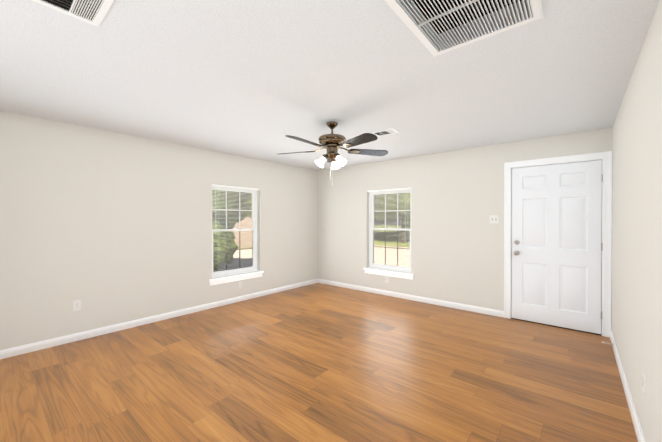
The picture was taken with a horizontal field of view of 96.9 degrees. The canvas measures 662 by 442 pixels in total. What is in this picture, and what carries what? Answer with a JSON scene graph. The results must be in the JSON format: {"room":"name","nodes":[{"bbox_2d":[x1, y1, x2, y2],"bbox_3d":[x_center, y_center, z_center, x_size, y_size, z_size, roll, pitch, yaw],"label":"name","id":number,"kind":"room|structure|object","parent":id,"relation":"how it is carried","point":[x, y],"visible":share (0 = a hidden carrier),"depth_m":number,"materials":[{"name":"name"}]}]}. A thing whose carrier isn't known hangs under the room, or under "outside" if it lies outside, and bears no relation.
{"room":"empty living room","nodes":[
{"label":"empty living room","id":0,"kind":"room"},
{"bbox_2d":[0,111,317,349],"bbox_3d":[-2.152,0.131,4.308,0.160,2.440,5.920,0,0,40],"label":"wall","id":1,"kind":"structure","parent":0,"point":[107,228],"depth_m":3.62,"materials":[{"name":"paint"}]},
{"bbox_2d":[73,300,80,310],"bbox_3d":[-2.876,0.955,3.322,0.008,0.115,0.070,0,0,40],"label":"electrical outlet","id":2,"kind":"object","parent":1,"relation":"attached to","point":[76,305],"visible":1,"depth_m":3.32,"materials":[{"name":"white plastic"}]},
{"bbox_2d":[0,279,317,358],"bbox_3d":[-2.086,1.308,4.257,0.014,0.086,5.600,0,0,40],"label":"baseboard","id":3,"kind":"structure","parent":1,"relation":"attached to","point":[27,348],"depth_m":3.71,"materials":[{"name":"white wood"}]},
{"bbox_2d":[209,186,263,285],"bbox_3d":[-1.597,0.208,4.927,0.203,1.570,0.992,0,0,40],"label":"window","id":4,"kind":"structure","parent":1,"relation":"in","point":[225,279],"depth_m":4.98,"materials":[{"name":"white plastic"}]},
{"bbox_2d":[212,184,258,277],"bbox_3d":[-1.578,0.159,4.910,0.048,1.467,0.894,0,0,40],"label":"window blind","id":5,"kind":"object","parent":4,"relation":"attached to","point":[239,189],"visible":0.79,"depth_m":4.88,"materials":[{"name":"white plastic"}]},
{"bbox_2d":[0,283,637,441],"bbox_3d":[-0.316,1.408,2.768,4.962,0.100,5.920,0,0,40],"label":"floor","id":6,"kind":"structure","parent":0,"point":[317,362],"depth_m":2.52,"materials":[{"name":"brown wood"}]},
{"bbox_2d":[511,318,601,335],"bbox_3d":[2.898,1.348,3.827,0.922,0.010,0.160,0,0,40],"label":"threshold","id":7,"kind":"object","parent":6,"relation":"on","point":[557,326],"visible":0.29,"depth_m":3.74,"materials":[{"name":"wood"}]},
{"bbox_2d":[0,0,658,170],"bbox_3d":[-0.316,-1.132,2.756,4.962,0.100,5.920,0,0,40],"label":"ceiling","id":8,"kind":"structure","parent":0,"point":[258,79],"depth_m":2.15,"materials":[{"name":"paint"}]},
{"bbox_2d":[32,0,113,26],"bbox_3d":[-1.286,-1.072,1.385,0.300,0.009,0.360,0,0,40],"label":"ceiling vent","id":9,"kind":"object","parent":8,"relation":"in","point":[93,12],"visible":1,"depth_m":1.48,"materials":[{"name":"white metal"}]},
{"bbox_2d":[318,121,345,161],"bbox_3d":[0.013,-0.871,3.261,0.310,0.428,0.310,0,0,40],"label":"ceiling fan","id":10,"kind":"object","parent":8,"relation":"hanging from","point":[331,140],"visible":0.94,"depth_m":3.19,"materials":[{"name":"gold metal"}]},
{"bbox_2d":[322,153,340,161],"bbox_3d":[0.028,-0.707,3.254,0.204,0.066,0.216,0,0,40],"label":"bulbs","id":11,"kind":"object","parent":10,"relation":"attached to","point":[326,157],"visible":0.67,"depth_m":3.21,"materials":[{"name":"white glass"}]},
{"bbox_2d":[315,155,346,169],"bbox_3d":[0.037,-0.651,3.251,0.336,0.128,0.356,0,0,40],"label":"shades","id":12,"kind":"object","parent":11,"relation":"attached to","point":[338,163],"visible":0.92,"depth_m":3.20,"materials":[{"name":"white glass"}]},
{"bbox_2d":[336,143,350,146],"bbox_3d":[0.126,-0.801,3.090,0.233,0.052,0.104,0,0,40],"label":"iron","id":13,"kind":"object","parent":10,"relation":"attached to","point":[346,145],"visible":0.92,"depth_m":3.04,"materials":[{"name":"gold metal"}]},
{"bbox_2d":[340,133,377,147],"bbox_3d":[0.258,-0.791,2.895,0.153,0.041,0.489,0,0,-38],"label":"blade","id":14,"kind":"object","parent":13,"relation":"attached to","point":[363,138],"visible":0.96,"depth_m":2.85,"materials":[{"name":"brown wood"}]},
{"bbox_2d":[340,147,358,153],"bbox_3d":[0.209,-0.802,3.319,0.159,0.052,0.211,0,0,40],"label":"iron","id":15,"kind":"object","parent":10,"relation":"attached to","point":[354,151],"visible":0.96,"depth_m":3.31,"materials":[{"name":"gold metal"}]},
{"bbox_2d":[348,149,387,155],"bbox_3d":[0.432,-0.793,3.399,0.489,0.041,0.153,0,0,-14],"label":"blade","id":16,"kind":"object","parent":15,"relation":"attached to","point":[370,152],"visible":1,"depth_m":3.39,"materials":[{"name":"brown wood"}]},
{"bbox_2d":[371,128,399,136],"bbox_3d":[0.662,-1.081,3.594,0.300,0.010,0.200,0,0,40],"label":"ceiling vent","id":17,"kind":"object","parent":8,"relation":"in","point":[389,131],"visible":0.94,"depth_m":3.58,"materials":[{"name":"white metal"}]},
{"bbox_2d":[384,0,543,56],"bbox_3d":[0.668,-1.070,1.458,0.580,0.021,0.700,0,0,40],"label":"ceiling vent","id":18,"kind":"object","parent":8,"relation":"in","point":[403,14],"visible":1,"depth_m":1.55,"materials":[{"name":"white metal"}]},
{"bbox_2d":[413,0,520,33],"bbox_3d":[0.668,-1.346,1.457,0.536,0.340,0.656,0,0,40],"label":"duct","id":19,"kind":"object","parent":8,"relation":"on","point":[445,9],"visible":0.33,"depth_m":1.76,"materials":[{"name":"black"}]},
{"bbox_2d":[318,128,611,310],"bbox_3d":[1.539,0.128,4.965,4.642,2.440,0.160,0,0,40],"label":"wall","id":20,"kind":"structure","parent":0,"point":[457,236],"depth_m":4.67,"materials":[{"name":"paint"}]},
{"bbox_2d":[363,189,413,279],"bbox_3d":[1.059,0.206,5.335,0.992,1.570,0.203,0,0,40],"label":"window","id":21,"kind":"structure","parent":20,"relation":"in","point":[398,274],"depth_m":5.41,"materials":[{"name":"white plastic"}]},
{"bbox_2d":[367,187,410,272],"bbox_3d":[1.042,0.157,5.315,0.894,1.467,0.048,0,0,40],"label":"window blind","id":22,"kind":"object","parent":21,"relation":"attached to","point":[384,203],"visible":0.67,"depth_m":5.29,"materials":[{"name":"white plastic"}]},
{"bbox_2d":[318,279,503,316],"bbox_3d":[1.071,1.304,5.251,3.537,0.086,0.014,0,0,40],"label":"baseboard","id":23,"kind":"structure","parent":20,"relation":"attached to","point":[493,312],"depth_m":4.89,"materials":[{"name":"white wood"}]},
{"bbox_2d":[490,215,498,222],"bbox_3d":[2.326,-0.024,4.186,0.116,0.115,0.018,0,0,40],"label":"light switch","id":24,"kind":"object","parent":20,"relation":"attached to","point":[494,218],"visible":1,"depth_m":4.18,"materials":[{"name":"white plastic"}]},
{"bbox_2d":[511,160,602,333],"bbox_3d":[2.844,0.308,3.752,0.924,2.064,0.113,0,0,40],"label":"door","id":25,"kind":"structure","parent":20,"relation":"in","point":[557,246],"depth_m":3.73,"materials":[{"name":"white paint"},{"name":"satin nickel"}]},
{"bbox_2d":[504,151,611,337],"bbox_3d":[2.891,0.271,3.816,1.088,2.165,0.179,0,0,40],"label":"door frame","id":26,"kind":"structure","parent":20,"relation":"attached to","point":[606,239],"depth_m":3.50,"materials":[{"name":"white wood"}]},
{"bbox_2d":[611,0,661,441],"bbox_3d":[1.522,0.145,1.216,0.160,2.440,5.920,0,0,40],"label":"wall","id":27,"kind":"structure","parent":0,"point":[636,313],"depth_m":1.82,"materials":[{"name":"paint"}]},
{"bbox_2d":[610,330,644,441],"bbox_3d":[1.455,1.321,1.277,0.014,0.086,5.600,0,0,40],"label":"baseboard","id":28,"kind":"structure","parent":27,"relation":"attached to","point":[637,427],"depth_m":2.19,"materials":[{"name":"white wood"}]},
{"bbox_2d":[642,370,645,394],"bbox_3d":[1.828,0.943,1.715,0.008,0.115,0.070,0,0,40],"label":"electrical outlet","id":29,"kind":"object","parent":27,"relation":"attached to","point":[644,381],"visible":1,"depth_m":1.70,"materials":[{"name":"white plastic"}]},
{"label":"outside","id":30,"kind":"structure","parent":0,"visible":0},
{"bbox_2d":[238,225,409,248],"bbox_3d":[5.158,1.727,20.643,130.000,0.200,120.000,0,0,40],"label":"ground","id":31,"kind":"structure","parent":30,"point":[382,234],"depth_m":28.31,"materials":[{"name":"green plant"}]},
{"bbox_2d":[212,219,238,270],"bbox_3d":[-3.238,0.732,7.395,1.541,2.043,1.546,0,0,40],"label":"tree","id":32,"kind":"object","parent":31,"relation":"on","point":[222,248],"depth_m":7.10,"materials":[{"name":"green plant"}]},
{"bbox_2d":[212,190,249,228],"bbox_3d":[-3.935,-0.336,8.744,3.272,4.154,3.376,0,0,40],"label":"tree","id":33,"kind":"object","parent":31,"relation":"on","point":[230,207],"depth_m":7.94,"materials":[{"name":"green plant"}]},
{"bbox_2d":[213,250,251,271],"bbox_3d":[-16.128,1.712,-0.457,6.200,0.020,40.300,0,0,40],"label":"driveway","id":34,"kind":"structure","parent":31,"relation":"on","point":[235,265],"depth_m":11.93,"materials":[{"name":"concrete"}]},
{"bbox_2d":[231,218,251,247],"bbox_3d":[-3.334,0.689,20.241,0.118,1.880,15.545,0,0,40],"label":"building","id":35,"kind":"structure","parent":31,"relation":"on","point":[244,234],"depth_m":17.86,"materials":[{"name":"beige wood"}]},
{"bbox_2d":[245,193,251,215],"bbox_3d":[-8.148,-2.485,26.525,7.493,8.289,6.889,0,0,40],"label":"tree","id":36,"kind":"object","parent":31,"relation":"on","point":[249,204],"depth_m":24.80,"materials":[{"name":"brown plant"}]},
{"bbox_2d":[243,245,409,266],"bbox_3d":[24.057,1.724,-3.104,70.500,0.020,7.200,0,0,40],"label":"street","id":37,"kind":"structure","parent":31,"relation":"on","point":[394,255],"depth_m":13.55,"materials":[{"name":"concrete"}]},
{"bbox_2d":[374,195,395,221],"bbox_3d":[3.224,-2.378,27.274,7.605,8.081,7.070,0,0,40],"label":"tree","id":38,"kind":"object","parent":31,"relation":"on","point":[377,212],"depth_m":25.09,"materials":[{"name":"brown plant"}]},
{"bbox_2d":[375,193,410,242],"bbox_3d":[5.492,-1.952,21.912,5.701,7.270,6.362,0,0,40],"label":"tree","id":39,"kind":"object","parent":31,"relation":"on","point":[381,206],"depth_m":21.00,"materials":[{"name":"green plant"}]},
{"bbox_2d":[396,213,409,226],"bbox_3d":[11.433,-3.438,31.455,10.226,10.146,10.299,0,0,40],"label":"tree","id":40,"kind":"object","parent":31,"relation":"on","point":[408,220],"depth_m":30.62,"materials":[{"name":"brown plant"}]},
{"bbox_3d":[-0.109,-0.801,3.096,0.073,0.052,0.237,0,0,40],"label":"iron","id":41,"kind":"object","parent":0,"visible":0},
{"bbox_2d":[285,135,323,146],"bbox_3d":[-0.245,-0.791,2.905,0.153,0.041,0.489,0,0,40],"label":"blade","id":42,"kind":"object","parent":41,"relation":"attached to","point":[300,139],"visible":0.92,"depth_m":2.85,"materials":[{"name":"brown wood"}]}
]}

